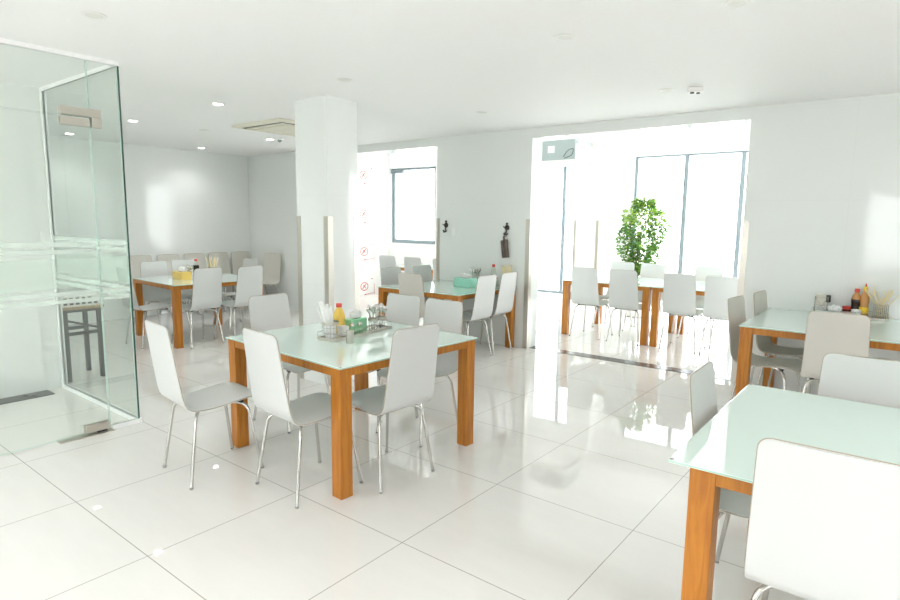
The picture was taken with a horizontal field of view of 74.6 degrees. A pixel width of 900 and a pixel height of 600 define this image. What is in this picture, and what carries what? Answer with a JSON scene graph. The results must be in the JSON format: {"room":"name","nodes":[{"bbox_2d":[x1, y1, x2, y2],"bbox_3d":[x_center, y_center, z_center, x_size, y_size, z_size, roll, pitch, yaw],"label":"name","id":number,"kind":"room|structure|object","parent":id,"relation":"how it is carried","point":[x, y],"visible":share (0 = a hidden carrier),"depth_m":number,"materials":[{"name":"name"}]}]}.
{"room":"eatery","nodes":[
{"label":"eatery","id":0,"kind":"room"},
{"bbox_2d":[0,82,61,389],"bbox_3d":[-6.648,-0.351,3.742,3.510,2.530,6.085,7,10,38],"label":"wall","id":1,"kind":"structure","parent":0,"point":[12,96],"depth_m":4.94,"materials":[{"name":"white paint"}]},
{"bbox_2d":[0,125,45,398],"bbox_3d":[-3.733,-0.269,4.619,0.015,2.200,0.840,7,10,38],"label":"door","id":2,"kind":"structure","parent":1,"relation":"in","point":[21,352],"depth_m":4.85,"materials":[{"name":"white paint"}]},
{"bbox_2d":[0,390,54,404],"bbox_3d":[-3.758,0.846,4.596,0.170,0.015,1.153,7,10,38],"label":"floor drain","id":3,"kind":"structure","parent":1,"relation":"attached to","point":[45,392],"depth_m":4.90,"materials":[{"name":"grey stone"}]},
{"bbox_2d":[6,47,139,424],"bbox_3d":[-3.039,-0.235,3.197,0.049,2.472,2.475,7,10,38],"label":"glass wall","id":4,"kind":"structure","parent":0,"point":[95,116],"depth_m":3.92,"materials":[{"name":"green"}]},
{"bbox_2d":[0,108,109,455],"bbox_3d":[-2.761,-0.086,3.577,0.049,2.116,1.181,7,10,38],"label":"door","id":5,"kind":"structure","parent":4,"relation":"in","point":[63,120],"depth_m":3.98,"materials":[{"name":"clear glass"}]},
{"bbox_2d":[0,38,118,91],"bbox_3d":[-3.555,-1.538,3.455,1.393,0.028,2.495,7,10,38],"label":"trim","id":6,"kind":"structure","parent":4,"relation":"attached to","point":[111,63],"depth_m":3.86,"materials":[{"name":"white paint"}]},
{"bbox_2d":[56,427,114,443],"bbox_3d":[-2.499,0.926,4.061,0.095,0.021,0.340,7,10,38],"label":"trim","id":7,"kind":"structure","parent":4,"relation":"attached to","point":[110,429],"depth_m":4.03,"materials":[{"name":"silver metal"}]},
{"bbox_2d":[38,87,142,428],"bbox_3d":[-2.865,-0.413,4.530,1.431,2.530,0.203,7,10,38],"label":"trim","id":8,"kind":"structure","parent":4,"relation":"attached to","point":[133,419],"depth_m":4.96,"materials":[{"name":"white metal"}]},
{"bbox_2d":[49,136,250,324],"bbox_3d":[-4.796,-1.004,8.706,0.230,2.530,4.044,7,10,38],"label":"wall","id":9,"kind":"structure","parent":0,"point":[180,202],"depth_m":8.69,"materials":[{"name":"paint"}]},
{"bbox_2d":[294,95,357,384],"bbox_3d":[-1.119,-0.514,5.423,0.425,2.530,0.355,7,10,38],"label":"wall column","id":10,"kind":"structure","parent":0,"point":[325,125],"depth_m":5.24,"materials":[{"name":"paint"}]},
{"bbox_2d":[297,216,303,378],"bbox_3d":[-1.365,-0.014,5.487,0.058,1.516,0.058,7,10,38],"label":"trim","id":11,"kind":"structure","parent":10,"relation":"attached to","point":[299,248],"depth_m":5.43,"materials":[{"name":"silver metal"}]},
{"bbox_2d":[323,216,333,385],"bbox_3d":[-1.072,0.021,5.259,0.058,1.516,0.058,7,10,38],"label":"trim","id":12,"kind":"structure","parent":10,"relation":"attached to","point":[327,220],"depth_m":5.19,"materials":[{"name":"silver metal"}]},
{"bbox_2d":[354,217,358,309],"bbox_3d":[-0.885,-0.009,5.495,0.058,1.516,0.058,7,10,38],"label":"trim","id":13,"kind":"structure","parent":10,"relation":"attached to","point":[356,219],"depth_m":5.43,"materials":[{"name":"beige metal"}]},
{"bbox_2d":[358,153,388,295],"bbox_3d":[-2.171,-1.613,11.113,0.300,3.150,2.635,7,10,38],"label":"wall","id":14,"kind":"structure","parent":0,"point":[372,198],"depth_m":11.71,"materials":[{"name":"white paint"}]},
{"bbox_2d":[0,293,807,599],"bbox_3d":[0.040,0.970,4.451,13.600,0.120,15.200,7,10,38],"label":"floor","id":15,"kind":"structure","parent":0,"point":[566,487],"depth_m":3.34,"materials":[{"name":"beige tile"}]},
{"bbox_2d":[62,304,105,382],"bbox_3d":[-3.484,0.378,5.523,0.380,0.680,0.360,7,10,38],"label":"stool","id":16,"kind":"object","parent":15,"relation":"on","point":[85,326],"visible":0.56,"depth_m":5.48,"materials":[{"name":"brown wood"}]},
{"bbox_2d":[61,291,99,307],"bbox_3d":[-3.480,-0.009,5.470,0.318,0.100,0.318,7,10,38],"label":"basket","id":17,"kind":"object","parent":16,"relation":"on","point":[89,298],"visible":0.72,"depth_m":5.41,"materials":[{"name":"white plastic"}]},
{"bbox_2d":[116,267,172,348],"bbox_3d":[-3.539,0.063,6.942,0.429,0.920,0.551,7,10,38],"label":"dining chair","id":18,"kind":"object","parent":15,"relation":"on","point":[122,273],"visible":0.8,"depth_m":6.77,"materials":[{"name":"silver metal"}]},
{"bbox_2d":[128,255,171,311],"bbox_3d":[-4.415,-0.184,8.684,0.551,0.920,0.429,7,10,38],"label":"dining chair","id":19,"kind":"object","parent":15,"relation":"on","point":[135,260],"visible":0.15,"depth_m":8.74,"materials":[{"name":"white plastic"}]},
{"bbox_2d":[140,261,189,327],"bbox_3d":[-3.660,-0.027,7.592,0.551,0.920,0.429,7,10,38],"label":"dining chair","id":20,"kind":"object","parent":15,"relation":"on","point":[151,294],"visible":0.56,"depth_m":7.66,"materials":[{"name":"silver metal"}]},
{"bbox_2d":[157,254,200,314],"bbox_3d":[-4.149,-0.227,9.019,0.551,0.920,0.429,7,10,38],"label":"dining chair","id":21,"kind":"object","parent":15,"relation":"on","point":[168,258],"visible":0.16,"depth_m":9.12,"materials":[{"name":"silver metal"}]},
{"bbox_2d":[171,259,216,324],"bbox_3d":[-3.416,-0.070,7.932,0.551,0.920,0.429,7,10,38],"label":"dining chair","id":22,"kind":"object","parent":15,"relation":"on","point":[187,293],"visible":0.21,"depth_m":8.01,"materials":[{"name":"white plastic"}]},
{"bbox_2d":[132,273,263,348],"bbox_3d":[-3.177,0.086,7.493,1.180,0.734,1.140,7,10,41],"label":"dining table","id":23,"kind":"object","parent":15,"relation":"on","point":[166,282],"visible":0.56,"depth_m":7.05,"materials":[{"name":"orange wood"}]},
{"bbox_2d":[172,266,191,279],"bbox_3d":[-3.313,-0.338,7.303,0.250,0.162,0.125,7,10,41],"label":"tissue box","id":24,"kind":"object","parent":23,"relation":"on","point":[181,274],"visible":1,"depth_m":7.25,"materials":[{"name":"yellow cardboard"}]},
{"bbox_2d":[171,267,224,348],"bbox_3d":[-2.986,0.064,6.981,0.551,0.920,0.429,6,10,36],"label":"dining chair","id":25,"kind":"object","parent":15,"relation":"on","point":[207,282],"visible":0.85,"depth_m":6.82,"materials":[{"name":"white plastic"}]},
{"bbox_2d":[145,320,263,489],"bbox_3d":[-1.437,0.558,3.492,0.551,0.920,0.429,-7,11,-44],"label":"dining chair","id":26,"kind":"object","parent":15,"relation":"on","point":[165,369],"visible":0.91,"depth_m":3.37,"materials":[{"name":"white plastic"}]},
{"bbox_2d":[184,253,225,314],"bbox_3d":[-3.889,-0.268,9.347,0.551,0.920,0.429,7,10,38],"label":"dining chair","id":27,"kind":"object","parent":15,"relation":"on","point":[200,257],"visible":0.2,"depth_m":9.49,"materials":[{"name":"white plastic"}]},
{"bbox_2d":[208,252,248,310],"bbox_3d":[-3.633,-0.309,9.670,0.551,0.920,0.429,7,10,38],"label":"dining chair","id":28,"kind":"object","parent":15,"relation":"on","point":[223,259],"visible":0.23,"depth_m":9.81,"materials":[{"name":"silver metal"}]},
{"bbox_2d":[213,258,257,328],"bbox_3d":[-2.999,-0.110,8.264,0.429,0.920,0.551,7,10,38],"label":"dining chair","id":29,"kind":"object","parent":15,"relation":"on","point":[247,261],"visible":0.42,"depth_m":8.33,"materials":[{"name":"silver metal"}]},
{"bbox_2d":[214,266,262,338],"bbox_3d":[-2.603,0.027,7.289,0.551,0.920,0.429,6,10,36],"label":"dining chair","id":30,"kind":"object","parent":15,"relation":"on","point":[249,278],"visible":0.81,"depth_m":7.11,"materials":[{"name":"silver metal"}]},
{"bbox_2d":[231,251,267,307],"bbox_3d":[-3.379,-0.349,9.990,0.551,0.920,0.429,7,10,38],"label":"dining chair","id":31,"kind":"object","parent":15,"relation":"on","point":[238,257],"visible":0.26,"depth_m":10.04,"materials":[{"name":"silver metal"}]},
{"bbox_2d":[243,253,280,310],"bbox_3d":[-3.035,-0.287,9.564,0.429,0.920,0.551,4,8,24],"label":"dining chair","id":32,"kind":"object","parent":15,"relation":"on","point":[272,261],"visible":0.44,"depth_m":9.72,"materials":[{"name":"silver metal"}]},
{"bbox_2d":[248,293,329,433],"bbox_3d":[-1.180,0.439,4.390,0.551,0.920,0.429,7,10,38],"label":"dining chair","id":33,"kind":"object","parent":15,"relation":"on","point":[270,311],"visible":0.41,"depth_m":4.46,"materials":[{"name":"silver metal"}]},
{"bbox_2d":[242,328,362,508],"bbox_3d":[-0.811,0.592,3.295,0.429,0.920,0.551,8,11,43],"label":"dining chair","id":34,"kind":"object","parent":15,"relation":"on","point":[264,363],"visible":0.92,"depth_m":3.12,"materials":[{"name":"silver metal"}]},
{"bbox_2d":[225,318,477,499],"bbox_3d":[-0.640,0.603,3.914,1.180,0.734,1.140,7,10,41],"label":"dining table","id":35,"kind":"object","parent":15,"relation":"on","point":[300,346],"visible":0.79,"depth_m":3.64,"materials":[{"name":"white wood"}]},
{"bbox_2d":[346,330,353,343],"bbox_3d":[-0.622,0.228,3.683,0.050,0.078,0.050,7,10,38],"label":"steel cup","id":36,"kind":"object","parent":35,"relation":"on","point":[349,333],"visible":1,"depth_m":3.66,"materials":[{"name":"grey metal"}]},
{"bbox_2d":[317,320,391,341],"bbox_3d":[-0.629,0.202,3.974,0.158,0.052,0.584,5,9,31],"label":"tray","id":37,"kind":"object","parent":35,"relation":"on","point":[363,332],"visible":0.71,"depth_m":3.92,"materials":[{"name":"silver metal"}]},
{"bbox_2d":[317,300,338,338],"bbox_3d":[-0.778,0.126,3.772,0.132,0.239,0.118,5,9,26],"label":"napkin holder","id":38,"kind":"object","parent":37,"relation":"on","point":[328,323],"visible":0.97,"depth_m":3.75,"materials":[{"name":"white paper"}]},
{"bbox_2d":[322,320,338,338],"bbox_3d":[-0.766,0.190,3.780,0.108,0.109,0.106,5,9,26],"label":"basket","id":39,"kind":"object","parent":38,"relation":"on","point":[329,325],"depth_m":3.75,"materials":[{"name":"silver metal"}]},
{"bbox_2d":[333,303,344,331],"bbox_3d":[-0.740,0.122,3.945,0.080,0.203,0.080,7,10,38],"label":"sauce bottle","id":40,"kind":"object","parent":37,"relation":"on","point":[339,315],"visible":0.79,"depth_m":3.92,"materials":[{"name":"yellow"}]},
{"bbox_2d":[338,325,348,335],"bbox_3d":[-0.700,0.202,3.883,0.072,0.062,0.072,7,10,38],"label":"sauce cup","id":41,"kind":"object","parent":37,"relation":"on","point":[342,328],"visible":0.8,"depth_m":3.85,"materials":[{"name":"white plastic"}]},
{"bbox_2d":[345,310,366,331],"bbox_3d":[-0.644,0.137,4.042,0.065,0.149,0.155,6,10,36],"label":"tissue box","id":42,"kind":"object","parent":37,"relation":"on","point":[355,315],"visible":0.91,"depth_m":4.02,"materials":[{"name":"green cardboard"}]},
{"bbox_2d":[366,305,379,330],"bbox_3d":[-0.530,0.117,4.071,0.094,0.181,0.070,-4,9,-33],"label":"holder","id":43,"kind":"object","parent":37,"relation":"on","point":[369,309],"visible":0.96,"depth_m":4.05,"materials":[{"name":"silver metal"}]},
{"bbox_2d":[368,317,377,330],"bbox_3d":[-0.531,0.165,4.078,0.070,0.084,0.068,5,9,26],"label":"basket","id":44,"kind":"object","parent":43,"relation":"on","point":[371,319],"depth_m":4.06,"materials":[{"name":"silver metal"}]},
{"bbox_2d":[375,303,386,328],"bbox_3d":[-0.484,0.110,4.146,0.085,0.177,0.079,5,9,26],"label":"holder","id":45,"kind":"object","parent":37,"relation":"on","point":[383,309],"visible":0.76,"depth_m":4.13,"materials":[{"name":"silver metal"}]},
{"bbox_2d":[379,255,395,274],"bbox_3d":[-0.851,-0.279,9.692,0.429,0.920,0.551,7,10,38],"label":"dining chair","id":46,"kind":"object","parent":15,"relation":"on","point":[385,261],"visible":0.16,"depth_m":9.44,"materials":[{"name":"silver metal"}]},
{"bbox_2d":[381,267,400,293],"bbox_3d":[-0.520,0.082,7.066,0.551,0.920,0.429,7,10,38],"label":"dining chair","id":47,"kind":"object","parent":15,"relation":"on","point":[389,275],"visible":0.24,"depth_m":7.15,"materials":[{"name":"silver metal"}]},
{"bbox_2d":[366,293,420,422],"bbox_3d":[-0.524,0.439,4.447,0.429,0.920,0.551,7,10,38],"label":"dining chair","id":48,"kind":"object","parent":15,"relation":"on","point":[401,308],"visible":0.25,"depth_m":4.58,"materials":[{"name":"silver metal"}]},
{"bbox_2d":[352,323,438,493],"bbox_3d":[-0.375,0.573,3.471,0.551,0.920,0.429,8,11,43],"label":"dining chair","id":49,"kind":"object","parent":15,"relation":"on","point":[413,354],"visible":0.91,"depth_m":3.29,"materials":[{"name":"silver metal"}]},
{"bbox_2d":[398,272,425,321],"bbox_3d":[-0.281,0.138,6.677,0.429,0.920,0.551,7,10,38],"label":"dining chair","id":50,"kind":"object","parent":15,"relation":"on","point":[409,283],"visible":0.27,"depth_m":6.42,"materials":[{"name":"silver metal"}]},
{"bbox_2d":[404,257,420,272],"bbox_3d":[-0.426,-0.229,9.362,0.429,0.920,0.551,7,10,38],"label":"dining chair","id":51,"kind":"object","parent":15,"relation":"on","point":[409,262],"visible":0.2,"depth_m":9.13,"materials":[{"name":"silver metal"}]},
{"bbox_2d":[376,298,462,446],"bbox_3d":[-0.206,0.479,4.175,0.429,0.920,0.551,7,10,38],"label":"dining chair","id":52,"kind":"object","parent":15,"relation":"on","point":[448,314],"visible":0.52,"depth_m":4.26,"materials":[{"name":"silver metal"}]},
{"bbox_2d":[413,265,432,304],"bbox_3d":[-0.157,0.038,7.427,0.551,0.920,0.429,7,10,38],"label":"dining chair","id":53,"kind":"object","parent":15,"relation":"on","point":[425,271],"visible":0.18,"depth_m":7.55,"materials":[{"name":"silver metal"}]},
{"bbox_2d":[377,279,516,347],"bbox_3d":[-0.030,0.201,6.926,1.180,0.734,1.140,7,10,38],"label":"dining table","id":54,"kind":"object","parent":15,"relation":"on","point":[439,288],"visible":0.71,"depth_m":6.76,"materials":[{"name":"orange wood"}]},
{"bbox_2d":[453,273,476,287],"bbox_3d":[0.177,-0.232,6.833,0.250,0.161,0.130,7,10,39],"label":"tissue box","id":55,"kind":"object","parent":54,"relation":"on","point":[465,281],"visible":0.98,"depth_m":6.78,"materials":[{"name":"teal plastic"}]},
{"bbox_2d":[462,275,495,355],"bbox_3d":[0.186,0.171,6.479,0.551,0.920,0.429,7,10,38],"label":"dining chair","id":56,"kind":"object","parent":15,"relation":"on","point":[485,287],"visible":0.7,"depth_m":6.31,"materials":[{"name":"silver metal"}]},
{"bbox_2d":[463,272,516,354],"bbox_3d":[0.450,0.124,6.844,0.551,0.920,0.429,6,9,35],"label":"dining chair","id":57,"kind":"object","parent":15,"relation":"on","point":[506,293],"visible":0.67,"depth_m":6.68,"materials":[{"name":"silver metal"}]},
{"bbox_2d":[569,267,612,339],"bbox_3d":[1.861,0.017,7.759,0.429,0.920,0.551,7,10,38],"label":"dining chair","id":58,"kind":"object","parent":15,"relation":"on","point":[585,292],"visible":0.96,"depth_m":7.56,"materials":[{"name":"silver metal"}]},
{"bbox_2d":[592,261,634,326],"bbox_3d":[2.354,-0.073,8.462,0.429,0.920,0.551,7,10,38],"label":"dining chair","id":59,"kind":"object","parent":15,"relation":"on","point":[615,265],"visible":0.34,"depth_m":8.57,"materials":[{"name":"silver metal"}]},
{"bbox_2d":[561,274,675,345],"bbox_3d":[2.293,0.087,7.965,1.180,0.734,1.140,7,10,38],"label":"dining table","id":60,"kind":"object","parent":15,"relation":"on","point":[644,283],"visible":0.6,"depth_m":7.81,"materials":[{"name":"orange wood"}]},
{"bbox_2d":[605,269,650,345],"bbox_3d":[2.262,0.064,7.447,0.429,0.920,0.551,7,10,38],"label":"dining chair","id":61,"kind":"object","parent":15,"relation":"on","point":[623,284],"visible":0.86,"depth_m":7.24,"materials":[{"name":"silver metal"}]},
{"bbox_2d":[529,346,729,380],"bbox_3d":[0.375,0.493,7.562,6.034,0.014,0.160,7,10,38],"label":"trim","id":62,"kind":"structure","parent":15,"relation":"in","point":[722,377],"depth_m":6.38,"materials":[{"name":"grey stone"}]},
{"bbox_2d":[615,197,671,317],"bbox_3d":[3.003,-0.671,9.309,0.884,1.892,0.871,7,10,38],"label":"potted tree","id":63,"kind":"object","parent":15,"relation":"on","point":[653,211],"visible":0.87,"depth_m":9.17,"materials":[{"name":"green plant"}]},
{"bbox_2d":[622,263,665,330],"bbox_3d":[2.704,-0.032,8.190,0.429,0.920,0.551,7,10,38],"label":"dining chair","id":64,"kind":"object","parent":15,"relation":"on","point":[649,270],"visible":0.44,"depth_m":8.32,"materials":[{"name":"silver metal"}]},
{"bbox_2d":[649,281,704,346],"bbox_3d":[3.228,0.197,7.238,1.180,0.734,1.140,7,10,38],"label":"dining table","id":65,"kind":"object","parent":15,"relation":"on","point":[700,285],"visible":0.32,"depth_m":7.14,"materials":[{"name":"orange wood"}]},
{"bbox_2d":[658,273,705,353],"bbox_3d":[2.788,0.126,7.038,0.429,0.920,0.551,7,10,38],"label":"dining chair","id":66,"kind":"object","parent":15,"relation":"on","point":[679,290],"visible":0.95,"depth_m":6.83,"materials":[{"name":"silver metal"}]},
{"bbox_2d":[677,266,722,337],"bbox_3d":[3.289,0.037,7.734,0.429,0.920,0.551,7,10,38],"label":"dining chair","id":67,"kind":"object","parent":15,"relation":"on","point":[701,272],"visible":0.34,"depth_m":7.89,"materials":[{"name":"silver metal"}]},
{"bbox_2d":[698,275,737,353],"bbox_3d":[3.150,0.168,6.756,0.429,0.920,0.551,7,10,38],"label":"dining chair","id":68,"kind":"object","parent":15,"relation":"on","point":[718,289],"visible":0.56,"depth_m":6.57,"materials":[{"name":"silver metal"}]},
{"bbox_2d":[689,361,750,562],"bbox_3d":[1.222,0.751,2.300,0.551,0.920,0.429,7,10,37],"label":"dining chair","id":69,"kind":"object","parent":15,"relation":"on","point":[702,389],"visible":0.29,"depth_m":2.35,"materials":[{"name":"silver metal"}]},
{"bbox_2d":[727,295,801,401],"bbox_3d":[2.457,0.455,4.586,0.429,0.920,0.551,-7,11,-44],"label":"dining chair","id":70,"kind":"object","parent":15,"relation":"on","point":[736,305],"visible":0.7,"depth_m":4.61,"materials":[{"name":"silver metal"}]},
{"bbox_2d":[668,384,899,599],"bbox_3d":[1.538,0.878,2.085,1.180,0.734,1.180,7,10,38],"label":"dining table","id":71,"kind":"object","parent":15,"relation":"on","point":[722,454],"visible":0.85,"depth_m":2.11,"materials":[{"name":"white glass"}]},
{"bbox_2d":[753,290,818,393],"bbox_3d":[2.854,0.407,4.975,0.551,0.920,0.429,8,11,43],"label":"dining chair","id":72,"kind":"object","parent":15,"relation":"on","point":[764,344],"visible":0.55,"depth_m":5.03,"materials":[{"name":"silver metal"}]},
{"bbox_2d":[735,308,899,395],"bbox_3d":[2.964,0.549,4.580,1.140,0.748,1.180,7,10,38],"label":"dining table","id":73,"kind":"object","parent":15,"relation":"on","point":[775,323],"visible":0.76,"depth_m":4.43,"materials":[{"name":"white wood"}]},
{"bbox_2d":[816,304,852,313],"bbox_3d":[3.118,0.091,4.798,0.250,0.111,0.120,7,10,38],"label":"tissue box","id":74,"kind":"object","parent":73,"relation":"on","point":[833,308],"visible":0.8,"depth_m":4.78,"materials":[{"name":"white paint"}]},
{"bbox_2d":[811,307,888,321],"bbox_3d":[3.284,0.113,4.868,0.524,0.052,0.154,7,10,38],"label":"tray","id":75,"kind":"object","parent":73,"relation":"on","point":[870,317],"visible":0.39,"depth_m":4.71,"materials":[{"name":"silver metal"}]},
{"bbox_2d":[814,294,830,310],"bbox_3d":[3.139,0.032,4.981,0.113,0.163,0.074,5,9,28],"label":"napkin dispenser","id":76,"kind":"object","parent":75,"relation":"on","point":[821,299],"visible":0.74,"depth_m":4.96,"materials":[{"name":"silver metal"}]},
{"bbox_2d":[850,288,860,311],"bbox_3d":[3.338,0.020,4.858,0.074,0.228,0.074,7,10,38],"label":"sauce bottle","id":77,"kind":"object","parent":75,"relation":"on","point":[855,300],"visible":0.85,"depth_m":4.83,"materials":[{"name":"brown"}]},
{"bbox_2d":[859,283,869,315],"bbox_3d":[3.371,0.003,4.804,0.065,0.277,0.065,7,10,38],"label":"sauce bottle","id":78,"kind":"object","parent":75,"relation":"on","point":[864,299],"visible":0.82,"depth_m":4.79,"materials":[{"name":"brown"}]},
{"bbox_2d":[865,287,899,318],"bbox_3d":[3.453,0.025,4.716,0.253,0.256,0.083,7,10,38],"label":"holder","id":79,"kind":"object","parent":75,"relation":"on","point":[882,304],"visible":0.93,"depth_m":4.71,"materials":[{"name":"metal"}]},
{"bbox_2d":[872,304,888,318],"bbox_3d":[3.446,0.094,4.730,0.099,0.116,0.083,7,10,38],"label":"basket","id":80,"kind":"object","parent":79,"relation":"on","point":[881,307],"depth_m":4.71,"materials":[{"name":"beige wicker"}]},
{"bbox_2d":[744,438,899,599],"bbox_3d":[1.146,0.819,1.797,0.429,0.920,0.551,7,10,38],"label":"dining chair","id":81,"kind":"object","parent":15,"relation":"on","point":[824,524],"visible":1,"depth_m":1.58,"materials":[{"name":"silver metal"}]},
{"bbox_2d":[801,311,870,393],"bbox_3d":[2.728,0.515,4.173,0.429,0.920,0.551,7,10,38],"label":"dining chair","id":82,"kind":"object","parent":15,"relation":"on","point":[826,332],"visible":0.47,"depth_m":3.95,"materials":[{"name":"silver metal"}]},
{"bbox_2d":[817,353,899,408],"bbox_3d":[1.685,0.735,2.465,0.429,0.920,0.551,7,10,38],"label":"dining chair","id":83,"kind":"object","parent":15,"relation":"on","point":[876,381],"visible":0.17,"depth_m":2.62,"materials":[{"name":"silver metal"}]},
{"bbox_2d":[389,149,436,272],"bbox_3d":[-0.469,-1.656,11.576,2.000,3.150,0.200,7,10,38],"label":"wall","id":84,"kind":"structure","parent":0,"point":[426,253],"depth_m":11.65,"materials":[{"name":"white paint"}]},
{"bbox_2d":[392,166,435,243],"bbox_3d":[-0.692,-1.862,11.701,1.180,1.480,0.060,7,10,38],"label":"window","id":85,"kind":"structure","parent":84,"relation":"in","point":[394,176],"depth_m":11.95,"materials":[{"name":"grey metal"}]},
{"bbox_2d":[0,0,899,155],"bbox_3d":[-1.383,-1.428,2.176,13.500,0.150,10.365,7,10,38],"label":"ceiling","id":86,"kind":"structure","parent":0,"point":[418,69],"depth_m":3.83,"materials":[{"name":"white paint"}]},
{"bbox_2d":[81,11,106,19],"bbox_3d":[-1.845,-1.475,3.065,0.116,0.006,0.116,7,10,38],"label":"recessed light","id":87,"kind":"object","parent":86,"relation":"in","point":[90,14],"visible":1,"depth_m":3.06,"materials":[{"name":"white plastic"}]},
{"bbox_2d":[85,13,103,17],"bbox_3d":[-1.845,-1.475,3.065,0.085,0.003,0.085,7,10,38],"label":"diffuser","id":88,"kind":"object","parent":87,"relation":"attached to","point":[90,15],"depth_m":3.06,"materials":[{"name":"white plastic"}]},
{"bbox_2d":[231,118,294,136],"bbox_3d":[-1.845,-1.963,6.768,0.900,0.036,0.900,7,10,38],"label":"air conditioner","id":89,"kind":"object","parent":86,"relation":"attached to","point":[281,126],"visible":0.62,"depth_m":6.57,"materials":[{"name":"beige plastic"}]},
{"bbox_2d":[554,34,574,40],"bbox_3d":[0.647,-1.482,3.339,0.116,0.006,0.116,7,10,38],"label":"recessed light","id":90,"kind":"object","parent":86,"relation":"in","point":[561,37],"visible":1,"depth_m":3.33,"materials":[{"name":"white plastic"}]},
{"bbox_2d":[687,87,702,93],"bbox_3d":[1.892,-1.614,4.567,0.110,0.046,0.090,3,8,18],"label":"smoke detector","id":91,"kind":"object","parent":86,"relation":"attached to","point":[691,90],"visible":1,"depth_m":4.53,"materials":[{"name":"white plastic"}]},
{"bbox_2d":[722,0,749,7],"bbox_3d":[1.351,-1.400,2.792,0.116,0.006,0.116,7,10,38],"label":"recessed light","id":92,"kind":"object","parent":86,"relation":"in","point":[731,3],"visible":1,"depth_m":2.79,"materials":[{"name":"white plastic"}]},
{"bbox_2d":[726,1,745,6],"bbox_3d":[1.351,-1.400,2.792,0.085,0.003,0.085,7,10,38],"label":"diffuser","id":93,"kind":"object","parent":92,"relation":"attached to","point":[728,3],"depth_m":2.79,"materials":[{"name":"white"}]},
{"bbox_2d":[247,92,899,394],"bbox_3d":[1.736,-0.601,6.312,13.500,2.530,0.221,7,10,38],"label":"wall","id":94,"kind":"structure","parent":0,"point":[822,203],"depth_m":5.30,"materials":[{"name":"paint"}]},
{"bbox_2d":[436,218,439,279],"bbox_3d":[-0.143,-0.304,7.731,0.058,1.516,0.058,7,10,38],"label":"trim","id":95,"kind":"structure","parent":94,"relation":"attached to","point":[437,219],"depth_m":7.66,"materials":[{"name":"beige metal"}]},
{"bbox_2d":[503,223,508,235],"bbox_3d":[0.655,-0.833,6.956,0.087,0.156,0.062,7,10,38],"label":"wall hook","id":96,"kind":"object","parent":94,"relation":"attached to","point":[506,227],"visible":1,"depth_m":6.96,"materials":[{"name":"black metal"}]},
{"bbox_2d":[501,232,508,257],"bbox_3d":[0.648,-0.648,6.974,0.113,0.308,0.038,7,10,38],"label":"pouch","id":97,"kind":"object","parent":96,"relation":"hanging from","point":[504,243],"visible":1,"depth_m":6.96,"materials":[{"name":"fabric"}]},
{"bbox_2d":[522,219,532,348],"bbox_3d":[0.907,-0.181,6.914,0.058,1.516,0.058,7,10,38],"label":"trim","id":98,"kind":"structure","parent":94,"relation":"attached to","point":[529,222],"depth_m":6.89,"materials":[{"name":"white paint"}]},
{"bbox_2d":[730,221,749,382],"bbox_3d":[2.708,0.031,5.513,0.058,1.516,0.058,7,10,38],"label":"trim","id":99,"kind":"structure","parent":94,"relation":"attached to","point":[745,225],"depth_m":5.44,"materials":[{"name":"silver metal"}]},
{"bbox_2d":[574,135,611,299],"bbox_3d":[2.673,-1.569,11.212,0.500,3.150,0.400,7,10,38],"label":"wall pillar","id":100,"kind":"structure","parent":0,"point":[592,181],"depth_m":11.03,"materials":[{"name":"white paint"}]},
{"bbox_2d":[571,220,575,298],"bbox_3d":[2.376,-0.763,11.323,0.053,1.516,0.053,7,10,38],"label":"trim","id":101,"kind":"structure","parent":100,"relation":"attached to","point":[574,225],"depth_m":11.27,"materials":[{"name":"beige metal"}]},
{"bbox_2d":[594,220,599,271],"bbox_3d":[2.732,-0.721,11.046,0.053,1.516,0.053,7,10,38],"label":"trim","id":102,"kind":"structure","parent":100,"relation":"attached to","point":[597,221],"depth_m":10.98,"materials":[{"name":"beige metal"}]},
{"bbox_2d":[538,123,750,308],"bbox_3d":[4.901,-1.358,9.857,8.600,3.150,0.200,7,10,38],"label":"wall","id":103,"kind":"structure","parent":0,"point":[625,148],"depth_m":10.72,"materials":[{"name":"white paint"}]},
{"bbox_2d":[538,166,567,293],"bbox_3d":[2.116,-1.484,12.023,1.350,2.690,0.060,7,10,38],"label":"window","id":104,"kind":"structure","parent":103,"relation":"in","point":[565,169],"depth_m":11.89,"materials":[{"name":"grey metal"}]},
{"bbox_2d":[632,150,748,300],"bbox_3d":[4.482,-1.210,10.182,2.730,2.600,0.060,7,10,38],"label":"window","id":105,"kind":"structure","parent":103,"relation":"in","point":[744,153],"depth_m":10.28,"materials":[{"name":"grey metal"}]},
{"bbox_3d":[2.730,-2.629,8.509,11.000,0.620,4.835,7,10,38],"label":"ceiling","id":106,"kind":"structure","parent":0,"visible":0},
{"bbox_2d":[542,137,596,166],"bbox_3d":[1.769,-2.453,8.919,0.700,0.801,0.700,7,10,38],"label":"hanging sign","id":107,"kind":"object","parent":106,"relation":"hanging from","point":[568,152],"visible":0.88,"depth_m":8.74,"materials":[{"name":"white plastic"}]},
{"bbox_3d":[5.371,0.319,10.632,13.500,0.130,1.240,7,10,38],"label":"floor","id":108,"kind":"structure","parent":0,"visible":0},
{"bbox_2d":[539,243,734,266],"bbox_3d":[4.959,-0.364,10.899,8.000,1.102,0.044,7,10,38],"label":"balcony railing","id":109,"kind":"object","parent":108,"relation":"on","point":[569,245],"visible":0.11,"depth_m":11.13,"materials":[{"name":"white metal"}]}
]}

